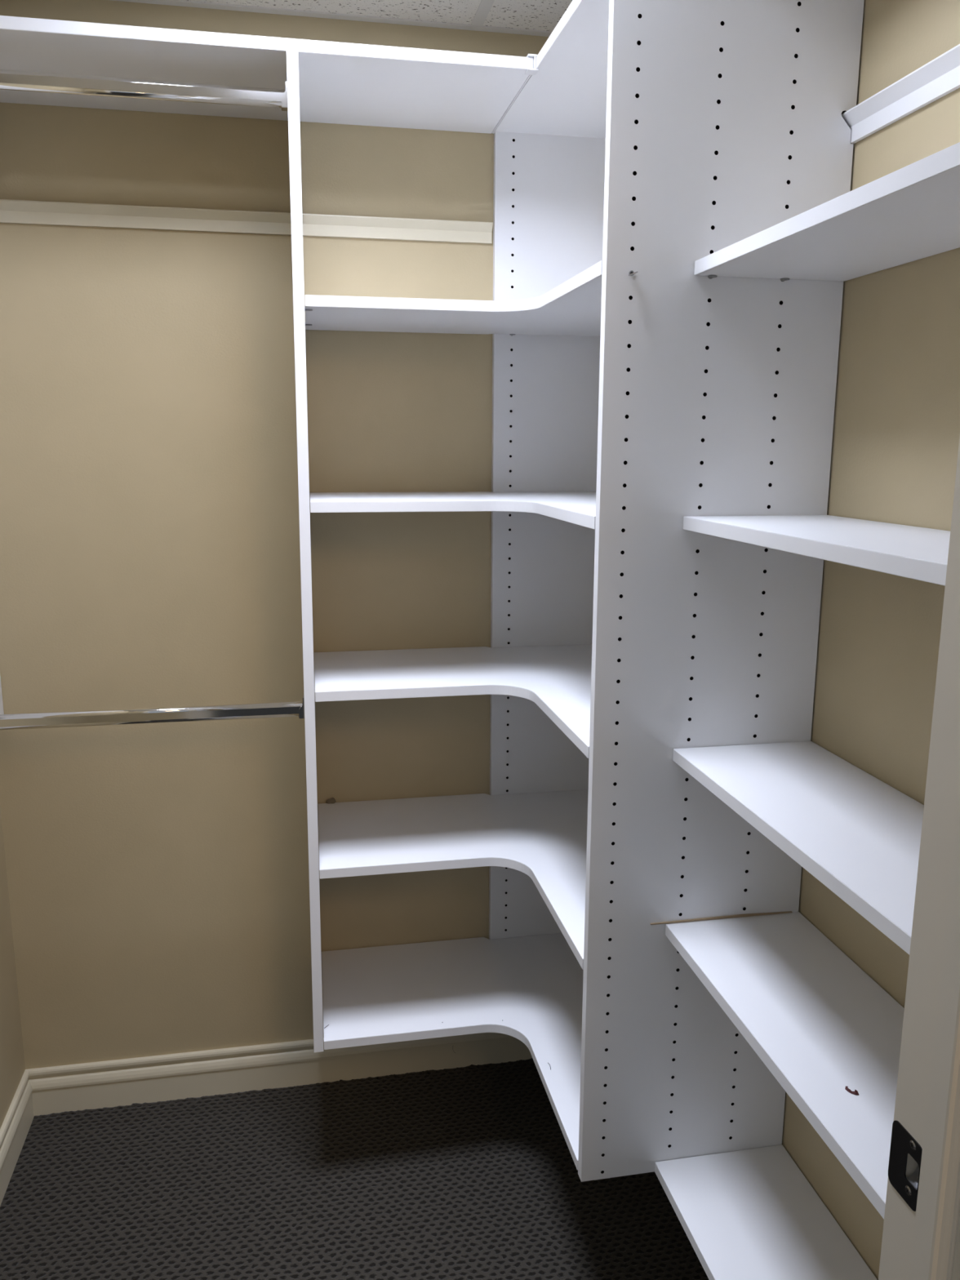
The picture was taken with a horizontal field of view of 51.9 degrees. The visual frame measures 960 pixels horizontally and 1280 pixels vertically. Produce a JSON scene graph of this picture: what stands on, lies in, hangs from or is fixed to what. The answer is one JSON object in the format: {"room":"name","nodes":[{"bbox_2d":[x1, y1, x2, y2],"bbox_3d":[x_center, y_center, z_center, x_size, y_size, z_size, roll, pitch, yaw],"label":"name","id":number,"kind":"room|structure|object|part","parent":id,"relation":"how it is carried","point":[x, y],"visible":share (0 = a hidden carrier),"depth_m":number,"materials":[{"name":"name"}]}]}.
{"room":"walk-in closet","nodes":[
{"label":"walk-in closet","id":0,"kind":"room"},
{"bbox_2d":[0,806,25,1128],"bbox_3d":[-0.933,0.086,1.296,0.100,2.326,1.500,-2,11,-11],"label":"wall","id":1,"kind":"structure","parent":0,"point":[12,1066],"depth_m":2.12,"materials":[{"name":"beige paint"}]},
{"bbox_2d":[0,675,4,714],"bbox_3d":[-0.974,-0.387,1.784,0.019,1.201,0.362,-2,11,-11],"label":"end panel","id":2,"kind":"object","parent":1,"relation":"attached to","point":[2,712],"visible":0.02,"depth_m":2.06,"materials":[{"name":"white laminate"}]},
{"bbox_2d":[0,695,304,729],"bbox_3d":[-0.642,0.138,1.841,0.620,0.041,0.020,-2,11,-11],"label":"clothes rod","id":3,"kind":"object","parent":2,"relation":"attached to","point":[282,709],"visible":0.97,"depth_m":1.84,"materials":[{"name":"silver metal"}]},
{"bbox_2d":[0,1069,34,1205],"bbox_3d":[-0.881,1.170,1.521,0.015,0.113,1.500,-2,11,-11],"label":"baseboard","id":4,"kind":"structure","parent":1,"relation":"attached to","point":[15,1128],"depth_m":2.10,"materials":[{"name":"beige paint"}]},
{"bbox_2d":[0,0,549,1069],"bbox_3d":[-0.335,-0.091,2.208,1.622,2.326,0.100,-2,11,-11],"label":"wall","id":5,"kind":"structure","parent":0,"point":[157,874],"depth_m":2.10,"materials":[{"name":"beige paint"}]},
{"bbox_2d":[0,199,493,244],"bbox_3d":[-0.484,-0.835,1.968,1.038,0.039,0.020,-2,11,-11],"label":"wall rail","id":6,"kind":"object","parent":5,"relation":"attached to","point":[11,211],"visible":1,"depth_m":1.97,"materials":[{"name":"beige paint"}]},
{"bbox_2d":[26,1032,533,1115],"bbox_3d":[-0.329,1.006,2.367,1.422,0.113,0.015,-2,11,-11],"label":"baseboard","id":7,"kind":"structure","parent":5,"relation":"attached to","point":[194,1074],"depth_m":2.32,"materials":[{"name":"beige paint"}]},
{"bbox_2d":[286,50,323,1052],"bbox_3d":[-0.344,-0.106,1.962,0.025,1.817,0.362,-2,11,-10],"label":"panel","id":8,"kind":"object","parent":5,"relation":"attached to","point":[292,64],"visible":1,"depth_m":1.76,"materials":[{"name":"white laminate"}]},
{"bbox_2d":[0,69,288,111],"bbox_3d":[-0.635,-0.921,1.631,0.624,0.041,0.020,-2,11,-11],"label":"clothes rod","id":9,"kind":"object","parent":8,"relation":"attached to","point":[13,80],"visible":0.98,"depth_m":1.64,"materials":[{"name":"silver metal"}]},
{"bbox_2d":[0,15,533,133],"bbox_3d":[-0.464,-1.002,1.761,1.061,0.019,0.362,-2,11,-11],"label":"shelf","id":10,"kind":"object","parent":8,"relation":"on","point":[347,83],"visible":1,"depth_m":1.70,"materials":[{"name":"white laminate"}]},
{"bbox_2d":[491,53,538,133],"bbox_3d":[0.057,-1.019,1.856,0.020,0.025,0.367,-2,11,-11],"label":"connector","id":11,"kind":"object","parent":10,"relation":"attached to","point":[534,71],"visible":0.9,"depth_m":1.70,"materials":[{"name":"white plastic"}]},
{"bbox_2d":[321,933,583,1170],"bbox_3d":[0.067,0.800,2.007,0.759,0.019,0.773,-2,11,-11],"label":"corner shelf","id":12,"kind":"object","parent":8,"relation":"attached to","point":[529,989],"visible":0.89,"depth_m":2.11,"materials":[{"name":"white laminate"}]},
{"bbox_2d":[317,789,588,969],"bbox_3d":[0.069,0.443,1.936,0.757,0.019,0.773,-2,11,-11],"label":"corner shelf","id":13,"kind":"object","parent":8,"relation":"attached to","point":[542,836],"visible":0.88,"depth_m":2.04,"materials":[{"name":"white laminate"}]},
{"bbox_2d":[325,797,336,803],"bbox_3d":[-0.339,0.364,2.241,0.023,0.013,0.009,-2,11,-11],"label":"lump","id":14,"kind":"object","parent":13,"relation":"on","point":[332,800],"visible":1,"depth_m":2.24,"materials":[{"name":"brown"}]},
{"bbox_2d":[314,644,591,758],"bbox_3d":[0.071,0.098,1.868,0.756,0.019,0.773,-2,11,-11],"label":"corner shelf","id":15,"kind":"object","parent":8,"relation":"attached to","point":[557,678],"visible":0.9,"depth_m":1.95,"materials":[{"name":"white laminate"}]},
{"bbox_2d":[310,491,595,529],"bbox_3d":[0.074,-0.243,1.801,0.755,0.019,0.773,-2,11,-11],"label":"corner shelf","id":16,"kind":"object","parent":8,"relation":"attached to","point":[578,508],"visible":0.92,"depth_m":1.80,"materials":[{"name":"white laminate"}]},
{"bbox_2d":[305,260,602,336],"bbox_3d":[0.076,-0.588,1.732,0.754,0.019,0.773,-2,11,-11],"label":"corner shelf","id":17,"kind":"object","parent":8,"relation":"attached to","point":[572,308],"visible":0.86,"depth_m":1.78,"materials":[{"name":"white laminate"}]},
{"bbox_2d":[111,0,551,36],"bbox_3d":[-0.319,-1.220,1.923,1.422,0.002,0.022,-2,11,-11],"label":"trim","id":18,"kind":"structure","parent":5,"relation":"attached to","point":[171,2],"depth_m":1.93,"materials":[{"name":"silver metal"}]},
{"bbox_2d":[488,131,605,939],"bbox_3d":[0.200,-0.157,2.237,0.353,1.819,0.017,-2,11,-11],"label":"board","id":19,"kind":"object","parent":5,"relation":"attached to","point":[548,193],"visible":0.39,"depth_m":2.16,"materials":[{"name":"white laminate"}]},
{"bbox_2d":[0,1060,709,1279],"bbox_3d":[0.315,1.749,-0.933,6.422,0.060,7.100,-2,11,-11],"label":"floor","id":20,"kind":"structure","parent":0,"point":[468,1174],"depth_m":2.01,"materials":[{"name":"grey carpet"}]},
{"bbox_2d":[33,1057,533,1118],"bbox_3d":[-0.328,1.059,2.369,1.396,0.006,0.007,-2,11,-11],"label":"carpet edge","id":21,"kind":"object","parent":20,"relation":"on","point":[471,1066],"visible":0.83,"depth_m":2.34,"materials":[{"name":"black carpet"}]},
{"bbox_2d":[182,0,573,31],"bbox_3d":[-0.179,-1.103,1.199,1.622,0.050,1.714,-2,11,-11],"label":"ceiling","id":22,"kind":"structure","parent":0,"point":[533,15],"depth_m":1.90,"materials":[{"name":"tile"}]},
{"bbox_2d":[471,0,494,26],"bbox_3d":[0.132,-1.087,1.259,0.024,0.002,1.478,-2,11,-11],"label":"trim","id":23,"kind":"structure","parent":22,"relation":"attached to","point":[485,6],"depth_m":1.91,"materials":[{"name":"silver metal"}]},
{"bbox_2d":[782,0,959,1279],"bbox_3d":[0.562,0.037,1.577,0.100,2.326,1.500,-2,11,-11],"label":"wall","id":24,"kind":"structure","parent":0,"point":[896,429],"depth_m":1.33,"materials":[{"name":"beige paint"}]},
{"bbox_2d":[577,0,864,1182],"bbox_3d":[0.343,-0.008,1.488,0.355,1.820,0.019,-2,11,-11],"label":"divider panel","id":25,"kind":"object","parent":24,"relation":"attached to","point":[725,125],"visible":0.88,"depth_m":1.44,"materials":[{"name":"white laminate"}]},
{"bbox_2d":[493,0,609,138],"bbox_3d":[0.342,-0.916,1.345,0.355,0.019,1.498,-2,11,-11],"label":"shelf","id":26,"kind":"object","parent":25,"relation":"on","point":[566,96],"visible":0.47,"depth_m":1.75,"materials":[{"name":"white laminate"}]},
{"bbox_2d":[628,270,637,275],"bbox_3d":[0.208,-0.502,1.351,0.012,0.008,0.022,-2,11,-11],"label":"peg","id":27,"kind":"object","parent":25,"relation":"attached to","point":[632,273],"visible":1,"depth_m":1.35,"materials":[{"name":"silver metal"}]},
{"bbox_2d":[707,275,717,279],"bbox_3d":[0.322,-0.507,1.373,0.012,0.007,0.022,-2,11,-11],"label":"peg","id":28,"kind":"object","parent":25,"relation":"attached to","point":[710,277],"visible":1,"depth_m":1.37,"materials":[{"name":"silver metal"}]},
{"bbox_2d":[780,278,789,281],"bbox_3d":[0.429,-0.510,1.393,0.012,0.007,0.022,-2,11,-11],"label":"peg","id":29,"kind":"object","parent":25,"relation":"attached to","point":[781,279],"visible":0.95,"depth_m":1.39,"materials":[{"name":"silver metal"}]},
{"bbox_2d":[654,1144,877,1279],"bbox_3d":[0.466,0.938,1.345,0.229,0.019,0.664,-2,11,-11],"label":"wall shelf","id":30,"kind":"object","parent":24,"relation":"attached to","point":[752,1214],"visible":1,"depth_m":1.52,"materials":[{"name":"white laminate"}]},
{"bbox_2d":[650,911,904,1218],"bbox_3d":[0.455,0.516,1.259,0.254,0.023,0.665,-2,11,-11],"label":"wall shelf","id":31,"kind":"object","parent":24,"relation":"attached to","point":[822,1026],"depth_m":1.30,"materials":[{"name":"white laminate"}]},
{"bbox_3d":[0.387,0.443,1.575,0.241,0.004,0.002,-2,11,-11],"label":"wood strip","id":32,"kind":"part","parent":31,"relation":"part of","materials":[{"name":"white wood"}]},
{"bbox_2d":[844,1086,858,1094],"bbox_3d":[0.435,0.527,1.154,0.018,0.003,0.007,11,15,43],"label":"flake","id":33,"kind":"object","parent":31,"relation":"on","point":[855,1092],"visible":1,"depth_m":1.15,"materials":[{"name":"red"}]},
{"bbox_2d":[672,741,924,954],"bbox_3d":[0.469,0.235,1.206,0.229,0.019,0.664,-2,11,-11],"label":"wall shelf","id":34,"kind":"object","parent":24,"relation":"attached to","point":[856,833],"visible":0.68,"depth_m":1.23,"materials":[{"name":"white laminate"}]},
{"bbox_2d":[683,515,950,586],"bbox_3d":[0.470,-0.111,1.137,0.229,0.019,0.664,-2,11,-11],"label":"wall shelf","id":35,"kind":"object","parent":24,"relation":"attached to","point":[915,553],"visible":1,"depth_m":1.12,"materials":[{"name":"white laminate"}]},
{"bbox_2d":[693,142,959,281],"bbox_3d":[0.472,-0.456,1.069,0.229,0.019,0.664,-2,11,-11],"label":"wall shelf","id":36,"kind":"object","parent":24,"relation":"attached to","point":[910,213],"visible":1,"depth_m":1.10,"materials":[{"name":"white laminate"}]},
{"bbox_2d":[841,44,959,143],"bbox_3d":[0.504,-0.723,1.425,0.020,0.039,1.442,-2,11,-11],"label":"wall rail","id":37,"kind":"object","parent":24,"relation":"attached to","point":[940,76],"visible":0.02,"depth_m":1.25,"materials":[{"name":"white wood"}]},
{"bbox_3d":[0.163,0.112,0.676,3.422,2.526,0.114,-2,11,-11],"label":"wall","id":38,"kind":"structure","parent":0,"visible":0},
{"bbox_2d":[878,436,959,1279],"bbox_3d":[-0.015,0.317,0.681,0.898,2.120,0.148,-2,11,-11],"label":"door frame","id":39,"kind":"structure","parent":38,"relation":"in","point":[921,1240],"depth_m":0.76,"materials":[{"name":"beige paint"}]},
{"bbox_3d":[0.352,0.433,0.815,0.003,0.060,0.041,-2,11,-11],"label":"strike plate","id":40,"kind":"part","parent":39,"relation":"part of","materials":[{"name":"black metal"}]},
{"bbox_2d":[906,1164,919,1189],"bbox_3d":[0.359,0.434,0.806,0.010,0.025,0.017,-2,11,-11],"label":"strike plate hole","id":41,"kind":"object","parent":39,"relation":"on","point":[912,1170],"depth_m":0.81,"materials":[{"name":"silver metal"}]}
]}

